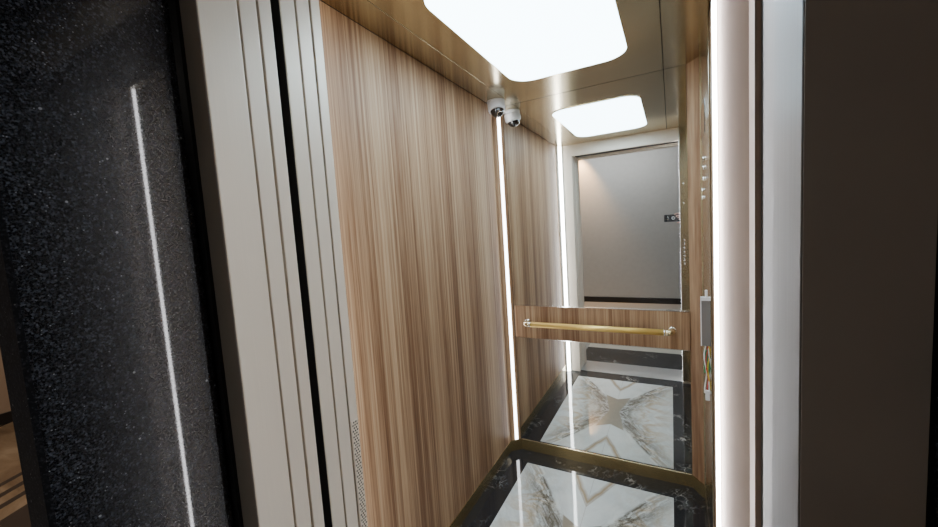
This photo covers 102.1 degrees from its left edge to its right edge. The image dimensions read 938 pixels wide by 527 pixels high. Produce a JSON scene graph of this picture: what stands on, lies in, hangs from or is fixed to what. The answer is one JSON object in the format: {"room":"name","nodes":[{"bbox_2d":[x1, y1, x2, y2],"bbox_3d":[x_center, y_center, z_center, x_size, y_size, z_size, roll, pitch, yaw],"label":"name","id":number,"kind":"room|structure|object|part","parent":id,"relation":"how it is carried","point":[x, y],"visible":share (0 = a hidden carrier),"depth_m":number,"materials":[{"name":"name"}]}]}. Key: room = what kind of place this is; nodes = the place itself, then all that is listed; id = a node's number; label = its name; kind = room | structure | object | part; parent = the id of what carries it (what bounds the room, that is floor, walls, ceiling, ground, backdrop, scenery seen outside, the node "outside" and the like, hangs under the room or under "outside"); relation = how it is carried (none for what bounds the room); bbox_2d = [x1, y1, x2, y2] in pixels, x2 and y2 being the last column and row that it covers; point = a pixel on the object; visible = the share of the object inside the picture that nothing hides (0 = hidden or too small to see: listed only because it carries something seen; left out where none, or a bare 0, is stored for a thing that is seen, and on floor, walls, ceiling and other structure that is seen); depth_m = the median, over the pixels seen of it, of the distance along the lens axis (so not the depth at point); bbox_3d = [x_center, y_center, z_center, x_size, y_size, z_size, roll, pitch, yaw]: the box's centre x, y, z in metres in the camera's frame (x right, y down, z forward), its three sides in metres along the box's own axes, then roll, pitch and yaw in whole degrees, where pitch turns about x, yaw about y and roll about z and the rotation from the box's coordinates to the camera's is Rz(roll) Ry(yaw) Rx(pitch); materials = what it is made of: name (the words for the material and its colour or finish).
{"room":"elevator lobby","nodes":[
{"label":"elevator lobby","id":0,"kind":"room"},
{"bbox_2d":[0,350,10,413],"bbox_3d":[-4.763,0.124,2.784,0.030,2.900,6.060,-1,6,28],"label":"wall","id":1,"kind":"structure","parent":0,"point":[4,398],"depth_m":3.52,"materials":[{"name":"beige paint"}]},
{"bbox_2d":[0,411,12,424],"bbox_3d":[-4.654,1.515,2.893,0.012,0.100,6.000,-1,6,28],"label":"baseboard","id":2,"kind":"structure","parent":1,"relation":"attached to","point":[6,417],"depth_m":3.53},
{"bbox_2d":[0,0,233,526],"bbox_3d":[-0.709,0.033,0.748,0.112,2.900,0.278,-1,6,28],"label":"wall","id":3,"kind":"structure","parent":0,"point":[105,344],"depth_m":0.70,"materials":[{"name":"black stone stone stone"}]},
{"bbox_2d":[179,0,294,526],"bbox_3d":[-0.505,0.343,0.900,0.060,2.230,0.088,-1,6,28],"label":"trim","id":4,"kind":"structure","parent":3,"relation":"attached to","point":[211,34],"depth_m":0.85,"materials":[{"name":"beige metal"}]},
{"bbox_2d":[0,422,708,526],"bbox_3d":[-1.085,1.520,0.990,8.160,0.050,6.060,-1,6,28],"label":"floor","id":5,"kind":"structure","parent":0,"point":[530,488],"depth_m":2.12,"materials":[{"name":"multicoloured stone"}]},
{"bbox_3d":[0.086,1.438,0.940,1.146,0.030,0.086,-1,6,28],"label":"car","id":6,"kind":"object","parent":5,"relation":"attached to","visible":0},
{"bbox_2d":[270,0,345,526],"bbox_3d":[-0.615,0.351,1.161,0.500,2.176,0.045,-1,6,28],"label":"door","id":7,"kind":"structure","parent":6,"relation":"on","point":[282,11],"depth_m":1.01,"materials":[{"name":"beige metal"}]},
{"bbox_2d":[294,0,357,526],"bbox_3d":[-0.592,0.346,1.204,0.500,2.176,0.041,-1,6,28],"label":"door","id":8,"kind":"structure","parent":6,"relation":"on","point":[301,7],"depth_m":1.05,"materials":[{"name":"beige metal"}]},
{"bbox_2d":[319,0,510,526],"bbox_3d":[-0.118,0.215,1.883,0.027,2.269,1.548,-1,6,28],"label":"wall","id":9,"kind":"structure","parent":0,"point":[414,158],"depth_m":1.65,"materials":[{"name":"brown wood"}]},
{"bbox_2d":[308,0,367,526],"bbox_3d":[-0.413,0.296,1.151,0.135,2.269,0.030,-1,6,28],"label":"trim","id":10,"kind":"structure","parent":9,"relation":"attached to","point":[314,12],"depth_m":1.09,"materials":[{"name":"beige metal"}]},
{"bbox_3d":[-0.314,0.916,1.172,0.002,0.900,0.025,-1,6,28],"label":"vent plate","id":11,"kind":"part","parent":10,"relation":"part of","materials":[{"name":"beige metal"}]},
{"bbox_2d":[449,441,511,526],"bbox_3d":[-0.054,1.311,1.928,0.004,0.073,1.456,-1,6,28],"label":"baseboard","id":12,"kind":"structure","parent":9,"relation":"attached to","point":[459,519],"depth_m":2.15,"materials":[{"name":"brown metal"}]},
{"bbox_2d":[492,115,520,440],"bbox_3d":[0.248,0.104,2.483,0.070,2.194,0.008,-5,5,-17],"label":"led strip","id":13,"kind":"object","parent":9,"relation":"attached to","point":[498,130],"visible":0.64,"depth_m":2.48,"materials":[{"name":"white light-emitting plastic diffuser"}]},
{"bbox_2d":[320,0,710,105],"bbox_3d":[0.307,-0.941,1.500,1.178,0.040,1.578,-1,6,28],"label":"ceiling","id":14,"kind":"structure","parent":0,"point":[660,34],"depth_m":1.61,"materials":[{"name":"brown wood"}]},
{"bbox_3d":[-0.142,-0.917,1.718,0.119,0.012,1.535,-1,6,28],"label":"plate","id":15,"kind":"part","parent":14,"relation":"part of","materials":[{"name":"brown wood"}]},
{"bbox_2d":[487,98,505,117],"bbox_3d":[0.165,-0.928,2.283,0.112,0.102,0.113,-1,6,28],"label":"security camera","id":16,"kind":"object","parent":14,"relation":"attached to","point":[496,106],"visible":1,"depth_m":2.24,"materials":[{"name":"white plastic"}]},
{"bbox_2d":[423,0,627,80],"bbox_3d":[0.279,-0.915,1.486,0.568,0.005,0.946,-1,6,28],"label":"recessed light","id":17,"kind":"object","parent":14,"relation":"in","point":[525,40],"visible":1,"depth_m":1.50,"materials":[{"name":"white plastic"}]},
{"bbox_3d":[0.720,-0.933,1.256,0.158,0.012,1.535,-1,6,28],"label":"plate","id":18,"kind":"part","parent":14,"relation":"part of","materials":[{"name":"brown wood"}]},
{"bbox_2d":[168,0,937,526],"bbox_3d":[0.654,-0.008,0.183,4.220,2.900,0.016,-1,6,28],"label":"door frame","id":19,"kind":"structure","parent":0,"point":[173,5],"depth_m":0.83,"materials":[{"name":"black paint"}]},
{"bbox_2d":[236,0,311,526],"bbox_3d":[-0.665,0.363,1.067,0.500,2.176,0.042,-1,6,28],"label":"door","id":20,"kind":"structure","parent":19,"relation":"in","point":[246,9],"depth_m":0.91,"materials":[{"name":"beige metal"}]},
{"bbox_2d":[255,0,324,526],"bbox_3d":[-0.644,0.358,1.106,0.500,2.176,0.033,-1,6,28],"label":"door","id":21,"kind":"structure","parent":19,"relation":"in","point":[263,7],"depth_m":0.95,"materials":[{"name":"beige metal"}]},
{"bbox_2d":[503,96,691,431],"bbox_3d":[0.740,0.126,2.268,1.178,2.269,0.050,-1,6,28],"label":"wall","id":22,"kind":"structure","parent":0,"point":[614,317],"depth_m":2.23,"materials":[{"name":"brown wood"}]},
{"bbox_2d":[503,65,689,310],"bbox_3d":[0.698,-0.369,2.217,1.005,1.270,0.006,-1,6,28],"label":"wall mirror","id":23,"kind":"object","parent":22,"relation":"attached to","point":[597,181],"visible":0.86,"depth_m":2.17,"materials":[{"name":"clear glass"}]},
{"bbox_2d":[523,319,676,335],"bbox_3d":[0.729,0.377,2.236,0.871,0.042,0.073,-1,6,28],"label":"handrail","id":24,"kind":"object","parent":22,"relation":"attached to","point":[671,331],"visible":1,"depth_m":2.18,"materials":[{"name":"gold metal"}]},
{"bbox_3d":[0.740,0.265,2.265,1.000,0.004,0.016,-1,6,28],"label":"edge trim","id":25,"kind":"part","parent":22,"relation":"part of","materials":[{"name":"silver metal"}]},
{"bbox_3d":[0.754,0.478,2.283,1.000,0.004,0.016,-1,6,28],"label":"edge trim","id":26,"kind":"part","parent":22,"relation":"part of","materials":[{"name":"brown wood"}]},
{"bbox_2d":[516,337,691,473],"bbox_3d":[0.777,0.831,2.319,1.005,0.707,0.006,-1,6,28],"label":"wall mirror","id":27,"kind":"object","parent":22,"relation":"attached to","point":[627,403],"visible":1,"depth_m":2.28,"materials":[{"name":"clear glass"}]},
{"bbox_2d":[511,438,704,497],"bbox_3d":[0.787,1.223,2.314,1.125,0.073,0.088,-1,6,28],"label":"baseboard","id":28,"kind":"structure","parent":22,"relation":"attached to","point":[667,475],"depth_m":2.31,"materials":[{"name":"brown metal"}]},
{"bbox_2d":[686,57,703,483],"bbox_3d":[1.185,0.122,1.970,0.066,2.269,0.084,-1,6,28],"label":"wall","id":29,"kind":"structure","parent":0,"point":[692,68],"depth_m":1.97,"materials":[{"name":"brown wood"}]},
{"bbox_2d":[709,4,715,526],"bbox_3d":[0.896,0.195,1.339,0.028,2.269,1.548,-1,6,28],"label":"wall","id":30,"kind":"structure","parent":0,"point":[710,44],"depth_m":1.49,"materials":[{"name":"brown wood"}]},
{"bbox_2d":[699,11,713,526],"bbox_3d":[1.063,0.114,1.727,0.040,2.194,0.442,-1,6,28],"label":"control panel","id":31,"kind":"object","parent":30,"relation":"attached to","point":[704,90],"visible":1,"depth_m":1.62,"materials":[{"name":"brown metal"}]},
{"bbox_2d":[705,489,709,526],"bbox_3d":[0.924,1.293,1.388,0.006,0.072,1.427,-1,6,28],"label":"baseboard","id":32,"kind":"structure","parent":30,"relation":"attached to","point":[705,489],"depth_m":1.90,"materials":[{"name":"brown metal"}]},
{"bbox_2d":[711,0,720,526],"bbox_3d":[0.455,0.279,0.693,0.007,2.266,0.020,-1,6,28],"label":"led strip","id":33,"kind":"object","parent":30,"relation":"attached to","point":[713,2],"visible":1,"depth_m":0.66,"materials":[{"name":"glowing white plastic diffuser"}]},
{"bbox_2d":[717,0,760,526],"bbox_3d":[0.481,0.282,0.639,0.101,2.269,0.088,-1,6,28],"label":"trim","id":34,"kind":"structure","parent":30,"relation":"attached to","point":[738,21],"depth_m":0.63,"materials":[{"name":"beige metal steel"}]},
{"bbox_2d":[761,0,773,526],"bbox_3d":[0.454,0.338,0.519,0.061,2.180,0.159,-1,6,28],"label":"trim","id":35,"kind":"structure","parent":30,"relation":"attached to","point":[767,6],"depth_m":0.54,"materials":[{"name":"metal"}]},
{"bbox_2d":[931,370,937,526],"bbox_3d":[0.383,0.012,0.158,0.145,2.900,0.254,-1,6,28],"label":"wall","id":36,"kind":"structure","parent":0,"point":[934,518],"depth_m":0.32,"materials":[{"name":"black stone"}]},
{"bbox_2d":[772,0,937,526],"bbox_3d":[0.386,0.328,0.401,0.084,2.230,0.110,-1,6,28],"label":"trim","id":37,"kind":"structure","parent":36,"relation":"attached to","point":[855,108],"depth_m":0.33,"materials":[{"name":"metal"}]}
]}

